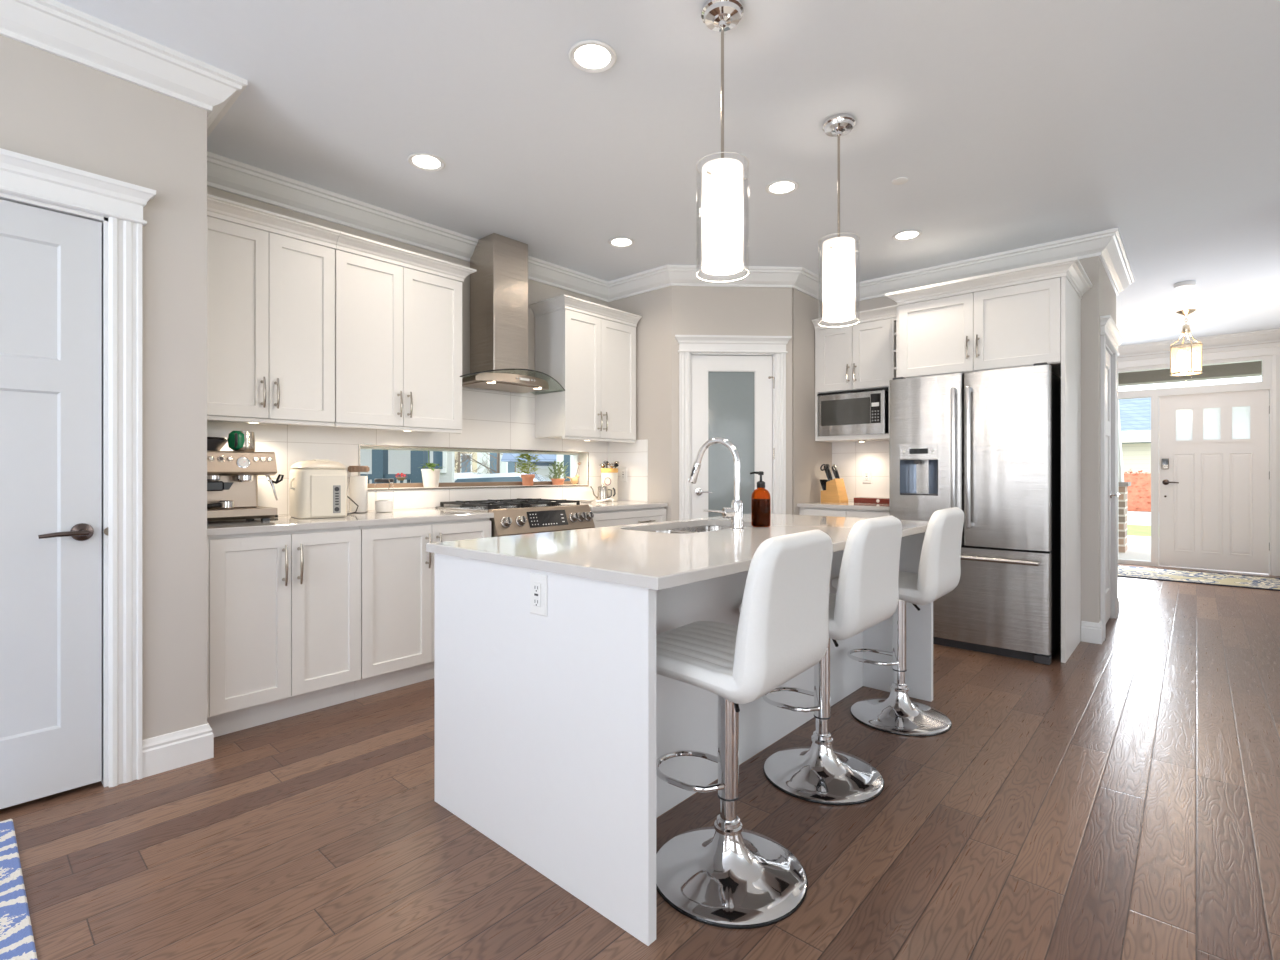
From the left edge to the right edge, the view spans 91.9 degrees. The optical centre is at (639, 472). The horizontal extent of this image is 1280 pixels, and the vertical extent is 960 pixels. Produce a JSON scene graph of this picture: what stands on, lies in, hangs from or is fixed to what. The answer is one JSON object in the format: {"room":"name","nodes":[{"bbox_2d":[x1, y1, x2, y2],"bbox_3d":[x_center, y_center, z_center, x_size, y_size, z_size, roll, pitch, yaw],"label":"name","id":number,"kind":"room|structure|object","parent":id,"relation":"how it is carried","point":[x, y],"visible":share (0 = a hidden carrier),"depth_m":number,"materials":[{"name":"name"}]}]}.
{"room":"kitchen","nodes":[
{"label":"kitchen","id":0,"kind":"room"},
{"bbox_2d":[0,35,206,739],"bbox_3d":[-3.571,-0.220,1.173,0.940,2.740,4.410,0,0,42],"label":"wall","id":1,"kind":"structure","parent":0,"point":[54,108],"depth_m":2.39,"materials":[{"name":"beige paint"}]},
{"bbox_2d":[0,199,107,808],"bbox_3d":[-2.221,0.105,1.974,0.101,2.045,0.842,0,0,42],"label":"door","id":2,"kind":"structure","parent":1,"relation":"in","point":[51,261],"depth_m":2.17,"materials":[{"name":"white paint"}]},
{"bbox_2d":[0,148,155,786],"bbox_3d":[-2.248,0.043,1.974,0.158,2.213,1.102,0,0,42],"label":"trim","id":3,"kind":"structure","parent":1,"relation":"attached to","point":[24,179],"depth_m":2.29,"materials":[{"name":"white paint"}]},
{"bbox_2d":[142,722,213,777],"bbox_3d":[-1.875,1.081,2.482,0.203,0.138,0.231,0,0,42],"label":"baseboard","id":4,"kind":"structure","parent":1,"relation":"attached to","point":[166,752],"depth_m":2.41,"materials":[{"name":"white paint"}]},
{"bbox_2d":[0,0,1279,357],"bbox_3d":[1.016,-1.526,3.322,4.570,0.128,13.500,0,0,42],"label":"trim","id":5,"kind":"structure","parent":1,"relation":"attached to","point":[54,27],"depth_m":3.70,"materials":[{"name":"white paint"}]},
{"bbox_2d":[207,186,607,515],"bbox_3d":[-0.846,-0.220,4.788,0.160,2.740,4.610,0,0,42],"label":"wall","id":6,"kind":"structure","parent":0,"point":[537,291],"depth_m":4.27,"materials":[{"name":"beige paint"}]},
{"bbox_2d":[207,194,339,426],"bbox_3d":[-1.948,-0.756,3.133,0.410,1.022,0.672,0,0,42],"label":"upper cabinet","id":7,"kind":"object","parent":6,"relation":"attached to","point":[271,275],"visible":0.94,"depth_m":3.05,"materials":[{"name":"white paint"}]},
{"bbox_2d":[334,232,476,433],"bbox_3d":[-1.446,-0.756,3.691,0.410,1.022,0.824,0,0,42],"label":"upper cabinet","id":8,"kind":"object","parent":6,"relation":"attached to","point":[398,311],"visible":0.98,"depth_m":3.53,"materials":[{"name":"white paint"}]},
{"bbox_2d":[358,444,588,490],"bbox_3d":[-1.121,-0.031,4.478,0.175,0.282,1.891,0,0,42],"label":"window","id":9,"kind":"structure","parent":6,"relation":"in","point":[448,485],"depth_m":4.36,"materials":[{"name":"white paint"}]},
{"bbox_2d":[421,451,440,486],"bbox_3d":[-1.403,-0.026,4.149,0.146,0.245,0.179,0,0,12],"label":"potted plant","id":10,"kind":"object","parent":9,"relation":"on","point":[430,476],"visible":0.98,"depth_m":4.09,"materials":[{"name":"green plant"}]},
{"bbox_2d":[515,454,539,485],"bbox_3d":[-0.858,-0.025,4.729,0.227,0.244,0.164,0,0,-30],"label":"potted plant","id":11,"kind":"object","parent":9,"relation":"on","point":[527,479],"visible":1,"depth_m":4.69,"materials":[{"name":"green plant"}]},
{"bbox_2d":[545,461,567,484],"bbox_3d":[-0.654,-0.002,4.950,0.145,0.197,0.229,0,0,42],"label":"potted plant","id":12,"kind":"object","parent":9,"relation":"on","point":[557,480],"visible":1,"depth_m":4.92,"materials":[{"name":"plant"}]},
{"bbox_2d":[567,462,580,484],"bbox_3d":[-0.538,0.006,5.049,0.051,0.182,0.141,0,0,42],"label":"bird ornament","id":13,"kind":"object","parent":9,"relation":"on","point":[574,480],"visible":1,"depth_m":5.04,"materials":[{"name":"beige ceramic"}]},
{"bbox_2d":[460,233,564,392],"bbox_3d":[-0.898,-1.087,4.222,0.503,1.004,0.865,0,0,42],"label":"range hood","id":14,"kind":"object","parent":6,"relation":"attached to","point":[499,285],"visible":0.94,"depth_m":4.18,"materials":[{"name":"silver metal"}]},
{"bbox_2d":[462,372,548,392],"bbox_3d":[-0.922,-0.619,4.244,0.438,0.053,0.600,0,0,42],"label":"hood","id":15,"kind":"object","parent":14,"relation":"attached to","point":[498,381],"depth_m":4.11,"materials":[{"name":"silver metal"}]},
{"bbox_2d":[528,294,641,442],"bbox_3d":[-0.414,-0.756,4.839,0.410,1.022,0.827,0,0,42],"label":"upper cabinet","id":16,"kind":"object","parent":6,"relation":"attached to","point":[589,348],"visible":1,"depth_m":4.67,"materials":[{"name":"white paint"}]},
{"bbox_2d":[207,386,888,515],"bbox_3d":[-0.292,-0.203,4.582,4.961,0.895,1.325,0,0,-23],"label":"wall","id":17,"kind":"structure","parent":0,"point":[491,419],"depth_m":4.37,"materials":[{"name":"white tile"}]},
{"bbox_2d":[0,563,1279,959],"bbox_3d":[2.276,1.175,2.196,8.350,0.050,13.810,0,0,42],"label":"floor","id":18,"kind":"structure","parent":0,"point":[1119,799],"depth_m":1.93,"materials":[{"name":"brown wood"}]},
{"bbox_2d":[0,819,36,959],"bbox_3d":[-2.287,1.144,0.601,1.605,0.012,2.435,0,0,42],"label":"area rug","id":19,"kind":"object","parent":18,"relation":"on","point":[16,934],"visible":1,"depth_m":1.62,"materials":[{"name":"blue fabric"}]},
{"bbox_2d":[207,526,360,736],"bbox_3d":[-1.841,0.708,3.040,0.694,0.884,0.676,0,0,42],"label":"base cabinet","id":20,"kind":"object","parent":18,"relation":"on","point":[284,607],"visible":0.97,"depth_m":2.82,"materials":[{"name":"white paint"}]},
{"bbox_2d":[355,518,490,698],"bbox_3d":[-1.358,0.708,3.578,0.694,0.884,0.766,0,0,42],"label":"base cabinet","id":21,"kind":"object","parent":18,"relation":"on","point":[398,572],"visible":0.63,"depth_m":3.26,"materials":[{"name":"white paint"}]},
{"bbox_2d":[207,508,493,535],"bbox_3d":[-1.592,0.250,3.336,0.658,0.030,1.450,0,0,42],"label":"countertop","id":22,"kind":"structure","parent":21,"relation":"on","point":[285,522],"depth_m":3.12,"materials":[{"name":"beige stone"}]},
{"bbox_2d":[207,437,283,523],"bbox_3d":[-1.991,0.032,3.015,0.348,0.406,0.372,0,0,42],"label":"espresso machine","id":23,"kind":"object","parent":22,"relation":"on","point":[232,476],"visible":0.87,"depth_m":2.95,"materials":[{"name":"silver metal"}]},
{"bbox_2d":[228,431,255,451],"bbox_3d":[-1.944,-0.153,3.021,0.093,0.100,0.120,0,0,23],"label":"milk jug","id":24,"kind":"object","parent":23,"relation":"on","point":[237,440],"visible":0.89,"depth_m":2.99,"materials":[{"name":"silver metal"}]},
{"bbox_2d":[207,506,276,520],"bbox_3d":[-2.004,0.198,3.018,0.325,0.050,0.325,0,0,42],"label":"drip tray","id":25,"kind":"object","parent":23,"relation":"on","point":[214,513],"depth_m":2.93,"materials":[{"name":"silver metal"}]},
{"bbox_2d":[289,459,346,518],"bbox_3d":[-1.720,0.083,3.289,0.268,0.305,0.281,0,0,-40],"label":"toaster","id":26,"kind":"object","parent":22,"relation":"on","point":[317,487],"visible":1,"depth_m":3.19,"materials":[{"name":"beige plastic"}]},
{"bbox_2d":[348,466,369,511],"bbox_3d":[-1.658,0.097,3.648,0.115,0.276,0.115,0,0,42],"label":"storage jar","id":27,"kind":"object","parent":22,"relation":"on","point":[358,484],"visible":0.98,"depth_m":3.61,"materials":[{"name":"white ceramic"}]},
{"bbox_2d":[374,479,393,511],"bbox_3d":[-1.524,0.135,3.689,0.110,0.200,0.110,0,0,-9],"label":"storage jar","id":28,"kind":"object","parent":22,"relation":"on","point":[380,505],"visible":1,"depth_m":3.65,"materials":[{"name":"white ceramic"}]},
{"bbox_2d":[435,498,594,536],"bbox_3d":[-0.817,0.654,4.150,0.757,0.931,0.800,0,0,42],"label":"gas range","id":29,"kind":"object","parent":18,"relation":"on","point":[518,516],"visible":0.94,"depth_m":3.95,"materials":[{"name":"grey metal"}]},
{"bbox_2d":[435,504,574,511],"bbox_3d":[-0.870,0.234,4.197,0.614,0.022,0.800,0,0,42],"label":"cooktop","id":30,"kind":"object","parent":29,"relation":"in","point":[480,508],"depth_m":3.98,"materials":[{"name":"silver metal"}]},
{"bbox_2d":[591,507,665,531],"bbox_3d":[-0.289,0.708,4.768,0.694,0.884,0.815,0,0,42],"label":"base cabinet","id":31,"kind":"object","parent":18,"relation":"on","point":[607,518],"visible":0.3,"depth_m":4.56,"materials":[{"name":"white paint"}]},
{"bbox_2d":[559,501,667,510],"bbox_3d":[-0.300,0.250,4.773,0.658,0.030,0.821,0,0,42],"label":"countertop","id":32,"kind":"structure","parent":31,"relation":"on","point":[617,505],"depth_m":4.62,"materials":[{"name":"beige stone"}]},
{"bbox_2d":[590,484,611,501],"bbox_3d":[-0.313,0.164,4.997,0.155,0.142,0.095,0,0,22],"label":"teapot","id":33,"kind":"object","parent":32,"relation":"on","point":[602,493],"visible":0.91,"depth_m":4.96,"materials":[{"name":"silver metal"}]},
{"bbox_2d":[601,468,617,501],"bbox_3d":[-0.252,0.099,5.105,0.144,0.272,0.144,0,0,7],"label":"utensil crock","id":34,"kind":"object","parent":32,"relation":"on","point":[609,476],"visible":0.91,"depth_m":5.04,"materials":[{"name":"white ceramic"}]},
{"bbox_2d":[435,532,932,945],"bbox_3d":[0.381,0.714,2.648,0.995,0.872,2.188,0,0,42],"label":"kitchen island","id":35,"kind":"object","parent":18,"relation":"on","point":[551,731],"visible":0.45,"depth_m":1.84,"materials":[{"name":"white paint"}]},
{"bbox_2d":[530,572,546,616],"bbox_3d":[-0.294,0.349,1.775,0.074,0.118,0.011,0,0,42],"label":"wall outlet","id":36,"kind":"object","parent":35,"relation":"attached to","point":[538,582],"visible":1,"depth_m":1.77,"materials":[{"name":"white plastic"}]},
{"bbox_2d":[533,582,540,606],"bbox_3d":[-0.295,0.349,1.773,0.034,0.068,0.004,0,0,42],"label":"receptacle","id":37,"kind":"object","parent":36,"relation":"attached to","point":[536,585],"depth_m":1.77,"materials":[{"name":"white plastic"}]},
{"bbox_2d":[426,513,928,589],"bbox_3d":[0.388,0.262,2.643,1.067,0.030,2.220,0,0,42],"label":"island countertop","id":38,"kind":"structure","parent":35,"relation":"on","point":[632,555],"depth_m":2.07,"materials":[{"name":"beige stone"}]},
{"bbox_2d":[649,525,730,532],"bbox_3d":[0.271,0.372,2.889,0.406,0.186,0.756,0,0,42],"label":"sink","id":39,"kind":"object","parent":38,"relation":"in","point":[696,529],"visible":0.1,"depth_m":3.21,"materials":[{"name":"silver metal"}]},
{"bbox_2d":[688,437,743,530],"bbox_3d":[0.304,0.045,2.710,0.285,0.404,0.150,0,0,40],"label":"kitchen faucet","id":40,"kind":"object","parent":38,"relation":"on","point":[735,512],"visible":1,"depth_m":2.66,"materials":[{"name":"silver metal"}]},
{"bbox_2d":[750,471,770,526],"bbox_3d":[0.556,0.120,2.848,0.087,0.254,0.087,0,0,-22],"label":"soap bottle","id":41,"kind":"object","parent":38,"relation":"on","point":[760,499],"visible":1,"depth_m":2.81,"materials":[{"name":"orange glass"}]},
{"bbox_2d":[656,530,832,928],"bbox_3d":[0.247,0.654,1.784,0.502,0.991,0.444,0,0,39],"label":"bar stool","id":42,"kind":"object","parent":18,"relation":"on","point":[724,874],"visible":0.94,"depth_m":1.67,"materials":[{"name":"white leather"}]},
{"bbox_2d":[739,515,901,805],"bbox_3d":[0.687,0.654,2.363,0.502,0.991,0.444,0,0,41],"label":"bar stool","id":43,"kind":"object","parent":18,"relation":"on","point":[866,596],"visible":0.72,"depth_m":2.24,"materials":[{"name":"white leather"}]},
{"bbox_2d":[799,507,888,517],"bbox_3d":[1.745,0.713,4.929,0.755,0.874,0.674,0,0,42],"label":"base cabinet","id":44,"kind":"object","parent":18,"relation":"on","point":[853,513],"visible":0.05,"depth_m":4.72,"materials":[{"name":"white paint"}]},
{"bbox_2d":[797,501,888,510],"bbox_3d":[1.755,0.260,4.936,0.764,0.030,0.638,0,0,42],"label":"countertop","id":45,"kind":"structure","parent":44,"relation":"on","point":[850,505],"depth_m":4.78,"materials":[{"name":"beige stone"}]},
{"bbox_2d":[820,464,847,502],"bbox_3d":[1.597,0.085,5.118,0.139,0.319,0.196,0,0,-40],"label":"knife block","id":46,"kind":"object","parent":45,"relation":"on","point":[834,490],"visible":1,"depth_m":5.09,"materials":[{"name":"brown wood"}]},
{"bbox_2d":[854,497,888,503],"bbox_3d":[1.938,0.224,4.953,0.420,0.042,0.121,0,0,42],"label":"wooden tray","id":47,"kind":"object","parent":45,"relation":"on","point":[858,499],"visible":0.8,"depth_m":4.95,"materials":[{"name":"red wood"}]},
{"bbox_2d":[831,507,963,736],"bbox_3d":[1.215,0.654,2.921,0.502,0.991,0.444,0,0,40],"label":"bar stool","id":48,"kind":"object","parent":18,"relation":"on","point":[939,571],"visible":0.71,"depth_m":2.80,"materials":[{"name":"white leather"}]},
{"bbox_2d":[889,362,1060,664],"bbox_3d":[2.309,0.244,4.248,0.945,1.812,0.814,0,0,42],"label":"refrigerator","id":49,"kind":"object","parent":18,"relation":"on","point":[986,445],"visible":0.71,"depth_m":3.90,"materials":[{"name":"silver metal"}]},
{"bbox_2d":[1061,276,1080,662],"bbox_3d":[2.786,-0.019,3.997,0.022,2.338,0.669,0,0,42],"label":"end panel","id":50,"kind":"object","parent":18,"relation":"on","point":[1070,300],"visible":1,"depth_m":3.86,"materials":[{"name":"white paint"}]},
{"bbox_2d":[1118,565,1279,590],"bbox_3d":[5.828,1.144,7.037,2.180,0.010,1.000,0,0,42],"label":"rug","id":51,"kind":"object","parent":18,"relation":"on","point":[1197,577],"visible":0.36,"depth_m":6.74,"materials":[{"name":"multicoloured fabric"}]},
{"bbox_2d":[608,286,671,529],"bbox_3d":[0.028,-0.220,5.119,0.697,2.740,0.120,0,0,42],"label":"wall","id":52,"kind":"structure","parent":0,"point":[654,329],"depth_m":4.96,"materials":[{"name":"beige paint"}]},
{"bbox_2d":[620,468,626,481],"bbox_3d":[-0.138,0.015,5.172,0.074,0.118,0.011,0,0,42],"label":"wall outlet","id":53,"kind":"object","parent":52,"relation":"attached to","point":[623,471],"visible":1,"depth_m":5.17,"materials":[{"name":"white plastic"}]},
{"bbox_2d":[55,0,1279,345],"bbox_3d":[2.276,-1.640,2.196,8.350,0.100,13.810,0,0,42],"label":"ceiling","id":54,"kind":"structure","parent":0,"point":[1009,124],"depth_m":2.77,"materials":[{"name":"paint"}]},
{"bbox_2d":[407,153,444,170],"bbox_3d":[-1.089,-1.585,3.157,0.184,0.010,0.184,0,0,42],"label":"recessed light","id":55,"kind":"object","parent":54,"relation":"in","point":[423,161],"visible":1,"depth_m":3.15,"materials":[{"name":"white paint"}]},
{"bbox_2d":[568,40,616,72],"bbox_3d":[-0.181,-1.585,2.358,0.184,0.010,0.184,0,0,42],"label":"recessed light","id":56,"kind":"object","parent":54,"relation":"in","point":[592,56],"visible":1,"depth_m":2.36,"materials":[{"name":"white paint"}]},
{"bbox_2d":[608,237,634,247],"bbox_3d":[-0.127,-1.585,4.255,0.184,0.010,0.184,0,0,42],"label":"recessed light","id":57,"kind":"object","parent":54,"relation":"in","point":[621,242],"visible":1,"depth_m":4.25,"materials":[{"name":"white paint"}]},
{"bbox_2d":[696,0,748,281],"bbox_3d":[0.283,-1.135,2.123,0.180,0.908,0.180,0,0,42],"label":"pendant lamp","id":58,"kind":"object","parent":54,"relation":"hanging from","point":[722,178],"visible":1,"depth_m":2.07,"materials":[{"name":"white glass"}]},
{"bbox_2d":[703,262,741,273],"bbox_3d":[0.283,-0.704,2.123,0.132,0.003,0.132,0,0,42],"label":"diffuser","id":59,"kind":"object","parent":58,"relation":"attached to","point":[716,269],"depth_m":2.13,"materials":[{"name":"white glass"}]},
{"bbox_2d":[765,179,798,194],"bbox_3d":[0.788,-1.585,3.438,0.184,0.010,0.184,0,0,42],"label":"recessed light","id":60,"kind":"object","parent":54,"relation":"in","point":[779,187],"visible":1,"depth_m":3.44,"materials":[{"name":"white paint"}]},
{"bbox_2d":[818,113,859,326],"bbox_3d":[0.901,-1.135,2.807,0.180,0.908,0.180,0,0,42],"label":"pendant lamp","id":61,"kind":"object","parent":54,"relation":"hanging from","point":[838,252],"visible":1,"depth_m":2.75,"materials":[{"name":"white glass"}]},
{"bbox_2d":[824,315,853,320],"bbox_3d":[0.901,-0.704,2.807,0.132,0.003,0.132,0,0,42],"label":"diffuser","id":62,"kind":"object","parent":61,"relation":"attached to","point":[835,317],"depth_m":2.81,"materials":[{"name":"white glass"}]},
{"bbox_2d":[892,177,907,184],"bbox_3d":[1.415,-1.585,3.367,0.082,0.008,0.082,0,0,42],"label":"sprinkler cover","id":63,"kind":"object","parent":54,"relation":"attached to","point":[901,180],"visible":1,"depth_m":3.36,"materials":[{"name":"white paint"}]},
{"bbox_2d":[892,230,921,240],"bbox_3d":[1.782,-1.585,4.130,0.184,0.010,0.184,0,0,42],"label":"recessed light","id":64,"kind":"object","parent":54,"relation":"in","point":[905,235],"visible":1,"depth_m":4.13,"materials":[{"name":"white paint"}]},
{"bbox_2d":[1174,281,1195,288],"bbox_3d":[4.562,-1.569,5.186,0.140,0.042,0.140,0,0,42],"label":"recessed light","id":65,"kind":"object","parent":54,"relation":"attached to","point":[1185,284],"visible":1,"depth_m":5.15,"materials":[{"name":"white plastic"}]},
{"bbox_2d":[1170,309,1202,375],"bbox_3d":[5.358,-1.279,6.075,0.244,0.621,0.244,0,0,42],"label":"lantern pendant","id":66,"kind":"object","parent":54,"relation":"hanging from","point":[1182,356],"visible":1,"depth_m":6.06,"materials":[{"name":"gold metal"}]},
{"bbox_2d":[672,286,791,528],"bbox_3d":[0.722,-0.220,4.917,0.956,2.740,0.100,0,0,-3],"label":"wall","id":67,"kind":"structure","parent":0,"point":[696,310],"depth_m":4.87,"materials":[{"name":"beige paint"}]},
{"bbox_2d":[692,355,774,518],"bbox_3d":[0.739,0.106,4.869,0.666,2.059,0.102,0,0,-3],"label":"door","id":68,"kind":"structure","parent":67,"relation":"in","point":[732,395],"depth_m":4.89,"materials":[{"name":"white paint"}]},
{"bbox_2d":[675,335,791,527],"bbox_3d":[0.725,0.041,4.888,0.912,2.218,0.158,0,0,-3],"label":"trim","id":69,"kind":"structure","parent":67,"relation":"attached to","point":[689,345],"depth_m":4.84,"materials":[{"name":"white paint"}]},
{"bbox_2d":[792,288,831,514],"bbox_3d":[1.418,-0.220,5.208,0.100,2.740,0.698,0,0,42],"label":"wall","id":70,"kind":"structure","parent":0,"point":[808,454],"depth_m":5.05,"materials":[{"name":"beige paint"}]},
{"bbox_2d":[855,256,1100,622],"bbox_3d":[1.920,-0.220,5.307,3.260,2.740,0.120,0,0,42],"label":"wall","id":71,"kind":"structure","parent":0,"point":[1091,299],"depth_m":4.21,"materials":[{"name":"beige paint"}]},
{"bbox_2d":[812,305,897,442],"bbox_3d":[1.819,-0.759,5.038,0.710,1.014,0.399,0,0,42],"label":"upper cabinet","id":72,"kind":"object","parent":71,"relation":"attached to","point":[857,356],"visible":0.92,"depth_m":4.95,"materials":[{"name":"white paint"}]},
{"bbox_2d":[817,387,888,435],"bbox_3d":[1.797,-0.480,5.079,0.577,0.355,0.333,0,0,42],"label":"microwave","id":73,"kind":"object","parent":72,"relation":"in","point":[865,412],"visible":0.9,"depth_m":4.94,"materials":[{"name":"silver metal"}]},
{"bbox_2d":[863,469,870,482],"bbox_3d":[1.912,0.030,5.217,0.074,0.118,0.011,0,0,42],"label":"wall outlet","id":74,"kind":"object","parent":71,"relation":"attached to","point":[866,472],"visible":1,"depth_m":5.21,"materials":[{"name":"white plastic"}]},
{"bbox_2d":[891,317,895,379],"bbox_3d":[2.096,-0.727,4.831,0.145,0.923,0.335,0,0,42],"label":"cubby","id":75,"kind":"object","parent":71,"relation":"attached to","point":[893,320],"visible":0.07,"depth_m":4.75,"materials":[{"name":"white paint"}]},
{"bbox_2d":[886,257,1092,377],"bbox_3d":[2.405,-0.972,4.294,1.118,0.604,0.735,0,0,42],"label":"upper cabinet","id":76,"kind":"object","parent":71,"relation":"attached to","point":[1011,318],"visible":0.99,"depth_m":4.03,"materials":[{"name":"white paint"}]},
{"bbox_2d":[1081,620,1103,643],"bbox_3d":[3.092,1.081,4.231,0.113,0.138,0.123,0,0,42],"label":"baseboard","id":77,"kind":"structure","parent":71,"relation":"attached to","point":[1091,632],"depth_m":4.19,"materials":[{"name":"white paint"}]},
{"bbox_2d":[1101,262,1115,323],"bbox_3d":[2.758,-0.220,5.380,2.110,2.740,1.110,0,0,42],"label":"wall","id":78,"kind":"structure","parent":0,"point":[1108,295],"depth_m":4.59,"materials":[{"name":"beige paint"}]},
{"bbox_2d":[1100,315,1123,640],"bbox_3d":[3.471,0.041,4.625,0.158,2.218,1.032,0,0,42],"label":"trim","id":79,"kind":"structure","parent":78,"relation":"attached to","point":[1111,337],"depth_m":4.74,"materials":[{"name":"white paint"}]},
{"bbox_2d":[1106,350,1119,622],"bbox_3d":[3.479,0.102,4.606,0.101,2.051,0.746,0,0,42],"label":"door","id":80,"kind":"structure","parent":78,"relation":"in","point":[1109,494],"depth_m":4.81,"materials":[{"name":"white paint"}]},
{"bbox_2d":[1119,342,1274,357],"bbox_3d":[6.055,-0.220,7.970,3.550,2.740,0.150,0,0,42],"label":"wall","id":81,"kind":"structure","parent":0,"point":[1271,342],"depth_m":7.27,"materials":[{"name":"beige paint"}]},
{"bbox_2d":[1118,355,1272,574],"bbox_3d":[6.602,-0.085,7.450,1.410,2.470,0.132,0,0,42],"label":"door frame","id":82,"kind":"structure","parent":81,"relation":"in","point":[1267,361],"depth_m":7.51,"materials":[{"name":"white paint"}]},
{"bbox_2d":[1159,389,1269,573],"bbox_3d":[6.740,0.098,7.283,0.969,2.080,0.106,0,0,42],"label":"door","id":83,"kind":"structure","parent":82,"relation":"attached to","point":[1214,473],"depth_m":7.28,"materials":[{"name":"white paint"}]},
{"bbox_2d":[1118,342,1279,575],"bbox_3d":[6.550,-0.150,7.388,1.675,2.600,0.054,0,0,42],"label":"trim","id":84,"kind":"structure","parent":81,"relation":"attached to","point":[1265,349],"depth_m":6.92,"materials":[{"name":"white paint"}]},
{"label":"outside","id":85,"kind":"structure","parent":0,"visible":0},
{"bbox_3d":[10.947,1.510,27.137,100.000,0.120,65.000,0,0,42],"label":"ground","id":86,"kind":"structure","parent":85,"visible":0},
{"bbox_2d":[360,449,454,483],"bbox_3d":[-5.144,-0.850,10.700,3.550,4.600,2.400,0,0,0],"label":"house","id":87,"kind":"structure","parent":86,"relation":"on","point":[383,464],"depth_m":11.53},
{"bbox_2d":[455,452,476,472],"bbox_3d":[-8.045,-2.050,31.000,3.900,7.000,2.600,0,0,0],"label":"house","id":88,"kind":"structure","parent":86,"relation":"on","point":[474,464],"depth_m":29.95,"materials":[{"name":"beige"}]},
{"bbox_2d":[455,452,492,473],"bbox_3d":[-5.951,-1.303,21.139,2.546,5.509,3.366,0,0,42],"label":"bare tree","id":89,"kind":"object","parent":86,"relation":"on","point":[458,466],"visible":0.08,"depth_m":20.96,"materials":[{"name":"brown plant"}]},
{"bbox_2d":[455,452,493,473],"bbox_3d":[-5.820,-1.438,18.233,3.155,5.779,2.481,0,0,-2],"label":"bare tree","id":90,"kind":"object","parent":86,"relation":"on","point":[468,452],"visible":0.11,"depth_m":18.65,"materials":[{"name":"brown plant"}]},
{"bbox_2d":[455,452,499,472],"bbox_3d":[-3.731,-1.437,17.049,3.385,5.777,2.529,0,0,-17],"label":"bare tree","id":91,"kind":"object","parent":86,"relation":"on","point":[498,454],"visible":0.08,"depth_m":16.95,"materials":[{"name":"brown plant"}]},
{"bbox_2d":[477,452,514,473],"bbox_3d":[-5.312,-2.050,25.000,2.600,7.000,2.600,0,0,0],"label":"house","id":92,"kind":"structure","parent":86,"relation":"on","point":[505,467],"depth_m":24.00,"materials":[{"name":"grey"}]},
{"bbox_2d":[481,452,515,473],"bbox_3d":[-4.207,-1.329,19.939,2.857,5.560,2.801,0,0,-10],"label":"bare tree","id":93,"kind":"object","parent":86,"relation":"on","point":[481,452],"visible":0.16,"depth_m":19.60,"materials":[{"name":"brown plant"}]},
{"bbox_2d":[455,472,551,481],"bbox_3d":[-2.877,0.720,13.000,4.300,1.460,1.740,0,0,0],"label":"parked car","id":94,"kind":"object","parent":86,"relation":"on","point":[498,477],"visible":0.02,"depth_m":12.15,"materials":[{"name":"paint"}]},
{"bbox_2d":[501,453,555,479],"bbox_3d":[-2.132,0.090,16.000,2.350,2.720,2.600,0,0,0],"label":"house","id":95,"kind":"structure","parent":86,"relation":"on","point":[544,460],"depth_m":14.93,"materials":[{"name":"white"}]},
{"bbox_2d":[556,455,571,480],"bbox_3d":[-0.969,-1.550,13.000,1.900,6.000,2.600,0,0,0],"label":"house","id":96,"kind":"structure","parent":86,"relation":"on","point":[567,459],"depth_m":11.95,"materials":[{"name":"white"}]},
{"bbox_2d":[1119,398,1150,472],"bbox_3d":[18.772,-1.050,26.792,10.100,4.640,8.450,0,0,42],"label":"house","id":97,"kind":"structure","parent":86,"relation":"on","point":[1135,414],"depth_m":22.73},
{"bbox_2d":[1124,469,1150,511],"bbox_3d":[16.312,0.565,20.962,2.997,1.411,0.922,0,0,42],"label":"hedge","id":98,"kind":"object","parent":86,"relation":"on","point":[1139,492],"visible":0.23,"depth_m":20.44,"materials":[{"name":"red plant"}]},
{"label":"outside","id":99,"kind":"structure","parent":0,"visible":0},
{"bbox_2d":[1128,525,1150,536],"bbox_3d":[9.944,1.350,14.054,12.000,0.200,3.800,0,0,42],"label":"lawn","id":100,"kind":"structure","parent":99,"point":[1133,530],"depth_m":13.41,"materials":[{"name":"green plant"}]},
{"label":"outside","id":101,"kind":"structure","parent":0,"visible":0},
{"bbox_2d":[1128,535,1150,547],"bbox_3d":[8.920,1.330,10.672,5.000,0.240,2.600,0,0,42],"label":"path","id":102,"kind":"structure","parent":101,"point":[1133,541],"depth_m":10.90,"materials":[{"name":"white concrete"}]},
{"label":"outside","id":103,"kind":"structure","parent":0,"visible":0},
{"bbox_2d":[1118,546,1150,560],"bbox_3d":[7.202,1.265,8.760,5.000,0.170,2.540,0,0,42],"label":"floor","id":104,"kind":"structure","parent":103,"point":[1135,553],"depth_m":8.94,"materials":[{"name":"concrete"}]},
{"bbox_2d":[1118,400,1130,552],"bbox_3d":[7.096,-0.085,9.420,0.560,2.530,0.560,0,0,42],"label":"porch column","id":105,"kind":"structure","parent":104,"relation":"on","point":[1122,486],"depth_m":9.13,"materials":[{"name":"stone"}]},
{"bbox_2d":[1118,361,1261,385],"bbox_3d":[7.684,-1.475,9.296,5.000,0.250,0.300,0,0,42],"label":"beam","id":106,"kind":"structure","parent":105,"relation":"on","point":[1245,369],"depth_m":8.87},
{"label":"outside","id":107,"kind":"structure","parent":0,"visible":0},
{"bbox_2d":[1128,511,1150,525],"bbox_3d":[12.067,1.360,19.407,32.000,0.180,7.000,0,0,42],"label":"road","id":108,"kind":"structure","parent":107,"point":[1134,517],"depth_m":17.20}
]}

